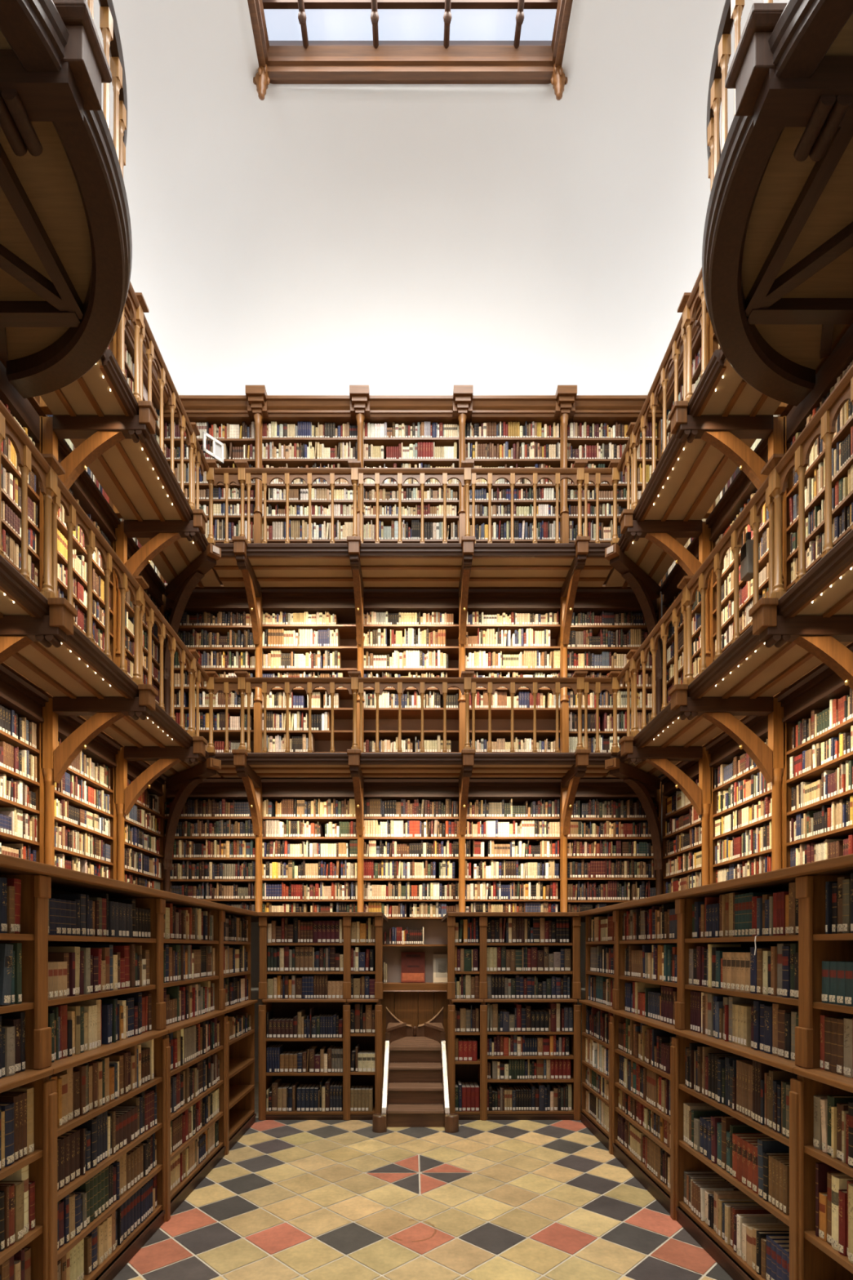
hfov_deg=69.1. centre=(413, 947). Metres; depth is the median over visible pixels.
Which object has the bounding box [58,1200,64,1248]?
book
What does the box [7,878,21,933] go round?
book
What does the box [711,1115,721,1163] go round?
book
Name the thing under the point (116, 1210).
book
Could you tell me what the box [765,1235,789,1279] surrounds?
book
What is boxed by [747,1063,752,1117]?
book
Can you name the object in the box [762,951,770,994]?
book
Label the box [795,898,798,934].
book
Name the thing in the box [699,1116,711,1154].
book
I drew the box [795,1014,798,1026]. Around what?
book
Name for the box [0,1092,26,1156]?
book
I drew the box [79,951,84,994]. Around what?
book
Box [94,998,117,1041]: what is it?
book
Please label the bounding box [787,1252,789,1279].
book
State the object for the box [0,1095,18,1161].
book
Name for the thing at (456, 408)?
bookcase
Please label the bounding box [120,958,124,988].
book
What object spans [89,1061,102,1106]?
book
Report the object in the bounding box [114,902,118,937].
book
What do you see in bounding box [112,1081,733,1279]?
floor
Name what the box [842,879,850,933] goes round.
book
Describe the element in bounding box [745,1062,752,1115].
book
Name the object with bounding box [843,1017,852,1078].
book
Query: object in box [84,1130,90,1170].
book
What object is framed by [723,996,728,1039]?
book
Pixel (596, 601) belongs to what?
bookcase
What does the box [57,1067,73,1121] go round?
book
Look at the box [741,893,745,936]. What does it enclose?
book
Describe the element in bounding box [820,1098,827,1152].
book
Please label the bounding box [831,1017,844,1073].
book
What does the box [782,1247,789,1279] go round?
book
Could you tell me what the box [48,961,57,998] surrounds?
book
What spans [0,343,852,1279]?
books
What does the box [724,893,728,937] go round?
book
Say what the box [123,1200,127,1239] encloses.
book
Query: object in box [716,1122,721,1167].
book
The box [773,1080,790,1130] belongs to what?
book
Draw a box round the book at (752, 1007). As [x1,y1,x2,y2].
[751,1006,753,1048]
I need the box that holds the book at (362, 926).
[360,923,366,942]
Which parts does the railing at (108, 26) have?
handrail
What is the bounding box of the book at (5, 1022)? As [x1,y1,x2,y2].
[1,1018,21,1073]
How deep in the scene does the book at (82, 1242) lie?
2.78 m
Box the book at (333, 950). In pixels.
[329,946,337,971]
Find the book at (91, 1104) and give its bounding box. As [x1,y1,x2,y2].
[88,1065,93,1111]
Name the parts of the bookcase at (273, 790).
panel, shelf, shelf, shelf, shelf, shelf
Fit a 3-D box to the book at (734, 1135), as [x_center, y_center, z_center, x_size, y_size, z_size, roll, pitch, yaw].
[1.686,1.023,3.039,0.227,0.210,0.044,0,0,0]
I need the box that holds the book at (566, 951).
[564,948,570,971]
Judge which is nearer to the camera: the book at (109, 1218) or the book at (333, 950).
the book at (109, 1218)
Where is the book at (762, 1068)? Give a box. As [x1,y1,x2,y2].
[758,1062,782,1123]
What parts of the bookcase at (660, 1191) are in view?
panel, panel, shelf, shelf, shelf, shelf, shelf, shelf, panel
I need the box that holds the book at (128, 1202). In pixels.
[126,1197,130,1236]
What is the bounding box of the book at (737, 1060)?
[736,1059,752,1111]
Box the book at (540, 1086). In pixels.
[535,1082,545,1111]
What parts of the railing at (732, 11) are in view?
handrail, newel post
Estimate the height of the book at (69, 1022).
0.158 m
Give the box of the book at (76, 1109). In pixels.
[72,1070,79,1118]
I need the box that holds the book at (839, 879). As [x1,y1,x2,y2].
[837,876,850,933]
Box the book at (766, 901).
[764,899,768,935]
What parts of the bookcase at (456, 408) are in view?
shelf, shelf, shelf, shelf, shelf, shelf, shelf, cornice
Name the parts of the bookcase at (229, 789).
panel, shelf, shelf, panel, shelf, shelf, shelf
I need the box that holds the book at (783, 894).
[780,891,788,935]
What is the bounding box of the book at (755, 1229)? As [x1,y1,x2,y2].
[752,1226,789,1271]
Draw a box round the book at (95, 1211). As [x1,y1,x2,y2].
[93,1173,97,1218]
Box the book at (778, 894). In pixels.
[776,892,780,935]
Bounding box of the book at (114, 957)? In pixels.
[112,955,117,990]
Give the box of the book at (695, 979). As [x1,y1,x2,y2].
[693,950,697,985]
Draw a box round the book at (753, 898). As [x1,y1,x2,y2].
[751,896,762,936]
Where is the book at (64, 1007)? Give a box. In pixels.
[54,1004,67,1058]
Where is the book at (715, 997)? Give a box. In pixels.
[713,995,735,1037]
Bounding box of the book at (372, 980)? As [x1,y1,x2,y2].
[369,977,375,998]
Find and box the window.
[247,0,573,100]
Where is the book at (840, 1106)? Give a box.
[836,1102,848,1160]
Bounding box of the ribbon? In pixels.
[754,935,756,955]
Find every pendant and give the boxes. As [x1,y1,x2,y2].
[253,63,270,100]
[551,63,568,100]
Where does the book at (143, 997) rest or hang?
on the bookcase at (131, 1246)
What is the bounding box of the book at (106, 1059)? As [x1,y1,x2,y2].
[96,1057,109,1103]
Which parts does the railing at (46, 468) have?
newel post, newel post, newel post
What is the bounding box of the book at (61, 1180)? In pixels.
[57,1137,64,1189]
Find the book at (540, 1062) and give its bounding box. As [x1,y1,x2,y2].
[533,1058,543,1079]
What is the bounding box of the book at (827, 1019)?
[824,1016,852,1071]
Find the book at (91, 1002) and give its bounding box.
[59,999,101,1047]
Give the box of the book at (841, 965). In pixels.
[836,961,844,1004]
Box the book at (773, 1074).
[768,1070,797,1128]
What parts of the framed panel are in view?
pane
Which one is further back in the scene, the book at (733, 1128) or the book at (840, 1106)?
the book at (733, 1128)
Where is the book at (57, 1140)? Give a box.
[57,1140,58,1191]
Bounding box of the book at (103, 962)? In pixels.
[100,960,106,991]
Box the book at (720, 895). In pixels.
[719,894,721,937]
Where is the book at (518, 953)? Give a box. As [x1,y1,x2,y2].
[515,949,522,971]
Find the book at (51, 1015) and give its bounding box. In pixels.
[48,1013,54,1062]
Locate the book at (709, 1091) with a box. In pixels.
[707,1053,735,1097]
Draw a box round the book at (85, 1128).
[84,1128,86,1168]
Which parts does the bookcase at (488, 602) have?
shelf, shelf, shelf, panel, shelf, shelf, shelf, shelf, shelf, panel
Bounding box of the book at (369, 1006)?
[365,1003,373,1032]
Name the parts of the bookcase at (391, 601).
shelf, shelf, shelf, shelf, shelf, shelf, shelf, shelf, panel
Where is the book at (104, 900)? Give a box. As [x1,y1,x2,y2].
[102,897,106,937]
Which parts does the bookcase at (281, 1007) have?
panel, panel, shelf, shelf, shelf, shelf, shelf, panel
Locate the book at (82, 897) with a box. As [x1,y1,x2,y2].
[51,893,86,936]
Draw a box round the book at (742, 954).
[740,952,745,991]
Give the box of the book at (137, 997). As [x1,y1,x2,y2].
[105,992,142,1033]
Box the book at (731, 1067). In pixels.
[729,1066,733,1108]
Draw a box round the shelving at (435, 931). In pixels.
[382,920,447,991]
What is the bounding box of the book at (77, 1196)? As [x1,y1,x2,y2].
[75,1193,80,1235]
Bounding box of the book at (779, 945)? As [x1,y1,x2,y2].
[777,943,790,996]
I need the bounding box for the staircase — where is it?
[372,1007,458,1133]
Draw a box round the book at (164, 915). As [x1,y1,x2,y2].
[163,913,165,938]
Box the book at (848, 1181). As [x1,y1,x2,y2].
[847,1180,852,1257]
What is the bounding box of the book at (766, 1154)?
[763,1151,789,1201]
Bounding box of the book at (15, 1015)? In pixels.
[0,1011,25,1071]
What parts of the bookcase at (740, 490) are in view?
panel, shelf, shelf, shelf, shelf, shelf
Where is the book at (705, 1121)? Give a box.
[703,1119,711,1157]
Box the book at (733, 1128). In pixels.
[729,1124,762,1175]
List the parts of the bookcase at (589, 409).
shelf, shelf, shelf, shelf, shelf, shelf, shelf, cornice, panel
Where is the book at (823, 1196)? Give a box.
[818,1192,826,1241]
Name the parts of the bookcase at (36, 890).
panel, shelf, shelf, shelf, shelf, panel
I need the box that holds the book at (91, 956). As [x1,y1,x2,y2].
[90,955,93,993]
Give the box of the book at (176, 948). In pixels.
[168,944,181,980]
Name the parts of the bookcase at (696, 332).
panel, cornice, shelf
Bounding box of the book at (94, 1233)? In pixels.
[88,1226,97,1271]
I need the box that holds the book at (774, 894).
[773,893,776,935]
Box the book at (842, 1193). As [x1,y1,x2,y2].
[838,1189,847,1256]
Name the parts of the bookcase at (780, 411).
panel, shelf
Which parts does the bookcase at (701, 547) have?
panel, shelf, shelf, shelf, shelf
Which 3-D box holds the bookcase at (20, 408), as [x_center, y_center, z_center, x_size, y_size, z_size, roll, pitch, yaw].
[-2.945,-3.006,4.137,0.420,2.068,1.204,0,0,0]
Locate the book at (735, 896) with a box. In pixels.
[734,894,737,937]
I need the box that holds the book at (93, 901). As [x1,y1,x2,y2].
[93,901,94,936]
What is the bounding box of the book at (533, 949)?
[528,946,537,971]
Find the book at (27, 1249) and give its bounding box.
[22,1246,31,1279]
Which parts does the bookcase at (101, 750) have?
shelf, shelf, shelf, shelf, panel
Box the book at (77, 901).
[65,899,79,935]
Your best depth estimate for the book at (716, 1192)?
3.24 m
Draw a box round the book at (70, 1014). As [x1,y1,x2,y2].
[66,1010,75,1055]
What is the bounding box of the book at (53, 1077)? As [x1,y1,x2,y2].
[51,1075,57,1092]
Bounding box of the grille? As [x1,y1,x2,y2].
[740,542,746,561]
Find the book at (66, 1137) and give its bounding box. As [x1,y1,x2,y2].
[57,1134,69,1186]
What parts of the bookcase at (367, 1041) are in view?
panel, shelf, shelf, shelf, shelf, shelf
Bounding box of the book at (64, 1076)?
[52,1073,67,1124]
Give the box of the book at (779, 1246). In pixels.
[776,1243,789,1279]
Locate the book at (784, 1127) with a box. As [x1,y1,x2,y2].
[782,1081,790,1136]
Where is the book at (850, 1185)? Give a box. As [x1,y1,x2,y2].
[848,1183,852,1263]
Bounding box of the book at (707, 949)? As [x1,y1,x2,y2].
[706,949,707,986]
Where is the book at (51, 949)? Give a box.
[48,946,79,995]
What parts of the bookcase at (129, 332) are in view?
shelf, cornice, panel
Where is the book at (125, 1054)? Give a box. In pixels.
[110,1052,128,1093]
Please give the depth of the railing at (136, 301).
5.19 m
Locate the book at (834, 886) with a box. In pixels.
[831,883,837,933]
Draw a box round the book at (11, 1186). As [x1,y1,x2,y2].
[0,1183,14,1246]
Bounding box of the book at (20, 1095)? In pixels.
[0,1093,22,1159]
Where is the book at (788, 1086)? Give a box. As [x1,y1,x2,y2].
[786,1084,790,1138]
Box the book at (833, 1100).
[826,1095,852,1155]
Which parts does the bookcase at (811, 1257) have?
panel, shelf, shelf, panel, shelf, shelf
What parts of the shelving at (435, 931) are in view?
shelf, rail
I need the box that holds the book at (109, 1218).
[106,1214,111,1256]
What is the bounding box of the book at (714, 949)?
[711,946,750,987]
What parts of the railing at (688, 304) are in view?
newel post, newel post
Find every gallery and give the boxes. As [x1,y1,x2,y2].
[0,554,221,892]
[40,349,222,715]
[207,749,618,835]
[213,536,613,644]
[603,349,782,715]
[604,528,852,895]
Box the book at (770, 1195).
[768,1155,789,1204]
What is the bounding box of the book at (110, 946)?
[75,944,112,990]
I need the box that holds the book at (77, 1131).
[66,1128,79,1177]
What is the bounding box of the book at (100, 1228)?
[97,1222,103,1265]
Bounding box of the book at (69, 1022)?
[66,1019,72,1056]
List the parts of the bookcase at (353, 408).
shelf, shelf, shelf, cornice, shelf, shelf, shelf, shelf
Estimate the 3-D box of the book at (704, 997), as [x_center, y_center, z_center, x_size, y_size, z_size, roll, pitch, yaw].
[1.722,0.375,3.436,0.224,0.212,0.040,0,0,0]
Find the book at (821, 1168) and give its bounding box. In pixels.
[815,1162,841,1236]
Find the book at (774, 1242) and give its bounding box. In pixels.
[771,1239,789,1279]
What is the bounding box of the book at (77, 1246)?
[75,1241,79,1279]
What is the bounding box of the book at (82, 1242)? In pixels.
[80,1238,84,1279]
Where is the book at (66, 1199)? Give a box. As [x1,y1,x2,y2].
[60,1194,69,1243]
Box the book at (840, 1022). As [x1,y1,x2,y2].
[836,1018,844,1075]
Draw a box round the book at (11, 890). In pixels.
[7,885,14,933]
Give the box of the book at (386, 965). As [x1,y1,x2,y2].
[385,963,387,982]
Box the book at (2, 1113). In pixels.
[0,1111,4,1168]
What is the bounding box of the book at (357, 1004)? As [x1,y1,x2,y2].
[355,1002,361,1033]
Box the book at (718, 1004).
[715,1000,723,1038]
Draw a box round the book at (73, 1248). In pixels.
[72,1245,76,1279]
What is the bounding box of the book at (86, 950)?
[80,947,90,994]
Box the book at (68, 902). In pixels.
[66,900,71,935]
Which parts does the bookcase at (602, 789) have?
shelf, panel, shelf, shelf, shelf, shelf, panel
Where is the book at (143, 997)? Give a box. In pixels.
[142,996,145,1032]
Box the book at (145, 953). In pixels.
[142,950,150,985]
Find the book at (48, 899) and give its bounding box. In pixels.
[48,898,48,934]
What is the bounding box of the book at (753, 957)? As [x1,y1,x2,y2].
[750,946,770,993]
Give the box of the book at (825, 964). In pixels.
[822,960,852,1003]
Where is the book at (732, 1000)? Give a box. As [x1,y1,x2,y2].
[728,996,762,1042]
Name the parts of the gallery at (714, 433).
plate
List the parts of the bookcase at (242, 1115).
panel, shelf, shelf, panel, shelf, shelf, shelf, shelf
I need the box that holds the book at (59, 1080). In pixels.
[57,1078,62,1127]
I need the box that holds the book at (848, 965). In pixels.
[844,961,852,1006]
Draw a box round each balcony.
[0,0,132,398]
[702,0,852,406]
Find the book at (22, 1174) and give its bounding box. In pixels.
[0,1164,28,1234]
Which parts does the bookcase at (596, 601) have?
shelf, shelf, shelf, shelf, shelf, shelf, shelf, panel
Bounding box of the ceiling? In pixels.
[86,0,789,395]
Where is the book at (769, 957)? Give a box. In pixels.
[768,955,770,995]
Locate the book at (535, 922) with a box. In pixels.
[529,917,539,942]
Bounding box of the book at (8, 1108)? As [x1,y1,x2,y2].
[0,1102,13,1166]
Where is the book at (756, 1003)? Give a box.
[753,1000,777,1050]
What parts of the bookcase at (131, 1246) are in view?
panel, shelf, shelf, shelf, shelf, shelf, shelf, panel, panel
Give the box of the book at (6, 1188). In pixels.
[0,1186,8,1248]
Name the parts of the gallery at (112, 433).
plate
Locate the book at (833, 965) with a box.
[829,961,837,1004]
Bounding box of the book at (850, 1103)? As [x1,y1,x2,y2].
[848,1101,852,1168]
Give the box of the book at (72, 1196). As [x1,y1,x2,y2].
[69,1193,75,1240]
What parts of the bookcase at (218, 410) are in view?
shelf, cornice, shelf, shelf, shelf, shelf, shelf, shelf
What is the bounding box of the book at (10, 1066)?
[1,1026,15,1075]
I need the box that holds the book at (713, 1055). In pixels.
[711,1054,737,1099]
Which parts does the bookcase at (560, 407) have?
shelf, shelf, cornice, shelf, shelf, shelf, shelf, shelf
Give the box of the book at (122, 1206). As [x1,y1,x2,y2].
[120,1204,123,1243]
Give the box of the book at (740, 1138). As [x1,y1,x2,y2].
[737,1135,773,1182]
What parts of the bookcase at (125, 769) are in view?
shelf, shelf, shelf, shelf, panel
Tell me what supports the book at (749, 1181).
on the bookcase at (683, 1157)
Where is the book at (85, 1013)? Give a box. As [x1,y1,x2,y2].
[84,1012,87,1051]
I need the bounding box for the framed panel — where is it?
[200,431,223,463]
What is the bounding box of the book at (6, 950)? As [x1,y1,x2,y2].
[0,943,13,1004]
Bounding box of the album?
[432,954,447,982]
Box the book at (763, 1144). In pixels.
[757,1138,789,1197]
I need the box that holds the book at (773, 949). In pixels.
[770,946,777,995]
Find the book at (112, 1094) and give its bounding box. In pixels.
[109,1066,115,1101]
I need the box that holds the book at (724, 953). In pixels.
[722,951,726,989]
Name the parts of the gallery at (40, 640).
plate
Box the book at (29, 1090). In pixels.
[4,1086,34,1155]
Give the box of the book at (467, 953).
[463,949,471,971]
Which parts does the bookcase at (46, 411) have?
shelf, panel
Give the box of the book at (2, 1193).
[0,1191,4,1251]
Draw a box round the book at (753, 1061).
[752,1060,755,1120]
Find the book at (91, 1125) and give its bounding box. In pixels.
[75,1117,97,1168]
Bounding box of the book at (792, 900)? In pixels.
[788,882,795,934]
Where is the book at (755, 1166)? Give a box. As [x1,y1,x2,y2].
[752,1144,758,1193]
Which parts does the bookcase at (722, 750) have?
panel, shelf, shelf, shelf, shelf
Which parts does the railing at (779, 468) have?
newel post, newel post, newel post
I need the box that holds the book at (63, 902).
[60,899,66,935]
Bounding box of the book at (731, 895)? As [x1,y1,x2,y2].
[728,893,733,937]
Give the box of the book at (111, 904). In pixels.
[108,901,114,937]
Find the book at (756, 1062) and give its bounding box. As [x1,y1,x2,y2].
[755,1061,758,1122]
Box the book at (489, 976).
[487,974,491,998]
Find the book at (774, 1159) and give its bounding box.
[772,1157,789,1206]
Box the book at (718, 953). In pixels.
[715,951,750,988]
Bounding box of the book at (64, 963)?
[62,961,67,997]
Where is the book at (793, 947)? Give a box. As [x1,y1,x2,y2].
[790,943,798,998]
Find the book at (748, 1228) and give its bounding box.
[746,1225,788,1267]
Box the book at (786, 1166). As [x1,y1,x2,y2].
[782,1164,789,1214]
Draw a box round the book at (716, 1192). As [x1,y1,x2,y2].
[713,1190,746,1232]
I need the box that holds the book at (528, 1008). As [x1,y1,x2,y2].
[521,1004,531,1031]
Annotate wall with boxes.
[161,419,664,1081]
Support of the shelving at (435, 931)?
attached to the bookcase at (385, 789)
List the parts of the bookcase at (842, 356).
panel, shelf, shelf, shelf, shelf, shelf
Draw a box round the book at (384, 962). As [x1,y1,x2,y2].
[383,961,386,982]
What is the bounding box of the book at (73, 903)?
[71,901,75,935]
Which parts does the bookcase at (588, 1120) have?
panel, shelf, shelf, shelf, shelf, panel, shelf, shelf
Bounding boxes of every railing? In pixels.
[0,400,208,737]
[87,0,127,177]
[120,280,208,510]
[204,671,621,754]
[206,460,619,545]
[617,267,706,511]
[617,364,852,737]
[706,0,773,192]
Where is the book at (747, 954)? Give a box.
[745,952,750,992]
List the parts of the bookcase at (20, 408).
shelf, shelf, shelf, shelf, shelf, panel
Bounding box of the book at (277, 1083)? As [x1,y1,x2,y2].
[271,1078,282,1111]
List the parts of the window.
pane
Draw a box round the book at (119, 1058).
[103,1054,124,1096]
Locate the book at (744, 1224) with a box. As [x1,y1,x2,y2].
[742,1222,789,1261]
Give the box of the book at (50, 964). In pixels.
[48,962,53,999]
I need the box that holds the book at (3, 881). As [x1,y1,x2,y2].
[0,877,7,933]
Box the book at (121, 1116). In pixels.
[115,1114,123,1149]
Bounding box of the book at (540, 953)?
[537,950,543,971]
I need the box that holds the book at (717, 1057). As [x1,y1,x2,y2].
[715,1055,740,1101]
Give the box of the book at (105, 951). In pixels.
[90,947,110,991]
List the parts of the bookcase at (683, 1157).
panel, panel, shelf, shelf, shelf, shelf, shelf, panel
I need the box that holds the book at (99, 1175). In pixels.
[97,1171,101,1216]
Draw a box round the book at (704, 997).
[702,995,705,1034]
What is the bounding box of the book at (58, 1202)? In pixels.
[57,1201,58,1250]
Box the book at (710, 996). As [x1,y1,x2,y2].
[707,993,729,1036]
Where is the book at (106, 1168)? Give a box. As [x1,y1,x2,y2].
[105,1165,108,1208]
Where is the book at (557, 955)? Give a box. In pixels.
[548,951,560,971]
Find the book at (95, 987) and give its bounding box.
[93,956,98,992]
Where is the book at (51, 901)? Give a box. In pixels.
[48,897,55,934]
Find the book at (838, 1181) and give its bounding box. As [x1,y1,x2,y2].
[831,1174,852,1250]
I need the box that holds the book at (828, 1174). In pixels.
[826,1172,846,1244]
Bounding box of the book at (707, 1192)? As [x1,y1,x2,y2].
[704,1190,714,1224]
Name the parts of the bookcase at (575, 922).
panel, shelf, shelf, shelf, shelf, shelf, shelf, panel, panel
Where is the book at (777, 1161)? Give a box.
[775,1159,789,1208]
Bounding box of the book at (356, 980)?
[353,977,359,998]
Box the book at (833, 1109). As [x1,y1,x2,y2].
[831,1106,836,1158]
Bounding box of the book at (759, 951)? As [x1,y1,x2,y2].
[756,948,770,994]
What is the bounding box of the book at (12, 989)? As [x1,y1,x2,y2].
[9,951,14,1004]
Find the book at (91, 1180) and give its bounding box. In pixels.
[89,1176,93,1222]
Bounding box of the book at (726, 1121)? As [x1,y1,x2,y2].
[721,1115,746,1170]
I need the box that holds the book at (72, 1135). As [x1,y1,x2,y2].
[62,1132,75,1182]
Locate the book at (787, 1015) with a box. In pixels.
[784,1013,791,1059]
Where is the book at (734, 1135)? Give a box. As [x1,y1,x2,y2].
[732,1133,767,1178]
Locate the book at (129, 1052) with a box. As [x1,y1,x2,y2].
[117,1051,130,1091]
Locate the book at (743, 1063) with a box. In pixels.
[742,1062,752,1115]
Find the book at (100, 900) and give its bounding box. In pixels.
[88,897,102,936]
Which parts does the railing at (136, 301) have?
newel post, newel post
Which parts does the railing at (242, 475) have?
newel post, newel post, newel post, handrail, newel post, newel post, newel post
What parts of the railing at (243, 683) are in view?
newel post, newel post, newel post, handrail, newel post, newel post, newel post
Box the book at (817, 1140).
[813,1095,827,1149]
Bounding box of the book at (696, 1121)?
[693,1118,699,1151]
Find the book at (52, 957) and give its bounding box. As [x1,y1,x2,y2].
[48,952,69,996]
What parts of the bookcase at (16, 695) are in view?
shelf, shelf, shelf, shelf, panel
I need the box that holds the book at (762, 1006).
[760,1004,772,1051]
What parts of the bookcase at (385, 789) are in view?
shelf, shelf, shelf, shelf, shelf, shelf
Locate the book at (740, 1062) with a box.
[739,1061,752,1113]
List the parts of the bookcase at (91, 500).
shelf, shelf, shelf, shelf, shelf, panel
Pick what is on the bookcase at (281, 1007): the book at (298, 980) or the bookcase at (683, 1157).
the book at (298, 980)
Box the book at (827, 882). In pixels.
[826,881,837,884]
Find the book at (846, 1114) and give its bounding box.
[845,1113,848,1164]
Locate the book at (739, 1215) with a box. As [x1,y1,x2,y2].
[736,1213,782,1256]
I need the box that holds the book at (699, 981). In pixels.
[696,946,707,986]
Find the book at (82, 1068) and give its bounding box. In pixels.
[72,1065,85,1115]
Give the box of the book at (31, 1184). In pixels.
[28,1181,35,1230]
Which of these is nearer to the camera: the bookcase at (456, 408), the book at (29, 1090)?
the book at (29, 1090)
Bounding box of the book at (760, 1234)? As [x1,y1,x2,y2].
[755,1231,789,1275]
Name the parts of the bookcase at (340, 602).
shelf, shelf, shelf, shelf, shelf, shelf, shelf, shelf, panel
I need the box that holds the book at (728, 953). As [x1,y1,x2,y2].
[726,951,750,990]
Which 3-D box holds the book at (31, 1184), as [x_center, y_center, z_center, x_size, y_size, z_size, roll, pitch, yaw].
[-1.573,1.009,2.417,0.187,0.180,0.030,0,0,0]
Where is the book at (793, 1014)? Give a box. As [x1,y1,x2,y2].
[791,1011,798,1061]
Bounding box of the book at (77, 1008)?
[66,1005,79,1054]
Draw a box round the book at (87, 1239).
[84,1235,91,1275]
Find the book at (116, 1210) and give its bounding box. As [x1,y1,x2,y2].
[115,1209,117,1247]
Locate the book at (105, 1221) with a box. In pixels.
[102,1218,107,1260]
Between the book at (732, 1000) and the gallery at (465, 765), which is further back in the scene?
the gallery at (465, 765)
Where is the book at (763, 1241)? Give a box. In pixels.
[760,1238,766,1279]
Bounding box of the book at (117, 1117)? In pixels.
[115,1116,119,1151]
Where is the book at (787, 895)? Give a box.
[785,894,791,935]
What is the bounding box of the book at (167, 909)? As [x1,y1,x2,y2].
[164,907,169,938]
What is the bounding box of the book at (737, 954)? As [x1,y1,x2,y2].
[735,952,740,991]
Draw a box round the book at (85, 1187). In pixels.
[72,1179,89,1225]
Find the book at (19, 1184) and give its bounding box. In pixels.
[0,1180,24,1241]
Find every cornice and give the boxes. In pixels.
[0,853,387,922]
[441,853,852,922]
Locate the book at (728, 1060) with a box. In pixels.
[724,1056,750,1106]
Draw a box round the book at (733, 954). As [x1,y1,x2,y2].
[731,952,735,990]
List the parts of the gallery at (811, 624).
plate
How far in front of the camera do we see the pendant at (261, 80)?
5.65 m
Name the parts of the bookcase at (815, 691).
panel, shelf, shelf, shelf, shelf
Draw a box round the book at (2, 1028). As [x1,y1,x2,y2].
[1,1027,4,1077]
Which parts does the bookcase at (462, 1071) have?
panel, shelf, shelf, shelf, shelf, shelf, panel, panel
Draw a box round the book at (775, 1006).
[772,1003,798,1055]
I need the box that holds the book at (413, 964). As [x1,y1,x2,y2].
[400,952,425,982]
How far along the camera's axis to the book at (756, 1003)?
2.90 m
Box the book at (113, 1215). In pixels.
[111,1210,115,1252]
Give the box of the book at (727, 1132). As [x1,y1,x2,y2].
[726,1131,729,1173]
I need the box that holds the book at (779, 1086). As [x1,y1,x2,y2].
[777,1084,781,1133]
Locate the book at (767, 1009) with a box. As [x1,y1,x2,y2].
[764,1005,772,1053]
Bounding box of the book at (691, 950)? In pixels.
[688,948,697,984]
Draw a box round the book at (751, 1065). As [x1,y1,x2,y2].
[751,1065,752,1119]
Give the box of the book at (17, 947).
[0,942,22,1004]
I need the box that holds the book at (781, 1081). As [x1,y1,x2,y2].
[781,1080,790,1133]
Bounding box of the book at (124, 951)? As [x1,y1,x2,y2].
[112,946,129,987]
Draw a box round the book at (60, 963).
[57,961,62,998]
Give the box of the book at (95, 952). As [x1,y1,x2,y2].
[90,948,102,991]
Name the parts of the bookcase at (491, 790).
panel, shelf, shelf, shelf, shelf, shelf, panel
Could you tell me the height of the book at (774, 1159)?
0.206 m
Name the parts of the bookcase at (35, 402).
panel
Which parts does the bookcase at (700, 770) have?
panel, shelf, shelf, shelf, shelf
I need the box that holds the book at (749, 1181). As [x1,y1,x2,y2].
[746,1142,757,1190]
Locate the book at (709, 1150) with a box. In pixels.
[707,1121,711,1159]
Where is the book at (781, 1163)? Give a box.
[779,1161,789,1212]
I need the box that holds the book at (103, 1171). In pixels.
[101,1168,105,1212]
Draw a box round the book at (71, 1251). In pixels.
[70,1248,72,1279]
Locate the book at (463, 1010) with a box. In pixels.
[458,1006,466,1031]
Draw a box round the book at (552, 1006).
[546,1002,555,1031]
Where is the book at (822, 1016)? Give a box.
[820,1014,852,1069]
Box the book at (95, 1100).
[87,1062,97,1109]
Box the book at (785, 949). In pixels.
[782,946,790,997]
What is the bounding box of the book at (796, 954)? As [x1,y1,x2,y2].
[794,952,798,999]
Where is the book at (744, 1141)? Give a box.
[742,1138,757,1186]
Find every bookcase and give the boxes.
[0,359,42,410]
[0,360,41,689]
[0,664,48,862]
[0,874,57,1279]
[35,337,113,510]
[38,416,120,740]
[40,697,120,879]
[44,888,170,1279]
[111,521,165,774]
[113,299,168,583]
[113,747,166,890]
[159,385,270,589]
[161,910,229,1214]
[162,589,262,778]
[164,778,262,911]
[223,915,257,1150]
[258,916,351,1120]
[260,385,370,589]
[261,589,364,778]
[261,778,364,911]
[346,916,382,1119]
[364,385,473,589]
[364,589,466,778]
[364,778,466,919]
[447,916,487,1120]
[465,385,577,589]
[465,589,568,778]
[465,778,568,911]
[483,916,581,1120]
[560,589,661,778]
[567,395,662,589]
[567,778,661,906]
[578,915,613,1150]
[608,910,677,1213]
[657,298,712,583]
[659,747,712,893]
[660,521,714,774]
[670,889,802,1279]
[706,416,788,740]
[706,697,786,883]
[712,328,790,510]
[777,645,852,867]
[783,320,852,410]
[784,322,852,689]
[789,875,852,1279]
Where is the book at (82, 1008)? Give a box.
[80,1006,84,1053]
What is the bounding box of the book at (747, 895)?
[745,893,749,936]
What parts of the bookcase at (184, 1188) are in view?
shelf, shelf, shelf, shelf, shelf, shelf, panel, panel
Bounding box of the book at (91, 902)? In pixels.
[88,900,93,936]
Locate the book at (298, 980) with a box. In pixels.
[295,977,302,998]
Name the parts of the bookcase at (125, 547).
shelf, shelf, shelf, shelf, panel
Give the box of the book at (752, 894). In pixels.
[748,892,776,936]
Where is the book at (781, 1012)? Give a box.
[777,1008,798,1057]
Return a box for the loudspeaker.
[740,531,753,580]
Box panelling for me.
[380,991,449,1088]
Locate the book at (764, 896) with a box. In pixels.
[762,894,773,936]
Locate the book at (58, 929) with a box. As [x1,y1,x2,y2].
[55,898,61,935]
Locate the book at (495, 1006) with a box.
[490,1002,497,1031]
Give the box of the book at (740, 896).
[737,894,742,937]
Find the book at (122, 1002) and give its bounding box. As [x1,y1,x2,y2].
[117,1000,125,1039]
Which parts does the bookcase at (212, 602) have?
panel, shelf, shelf, shelf, shelf, shelf, shelf, shelf, panel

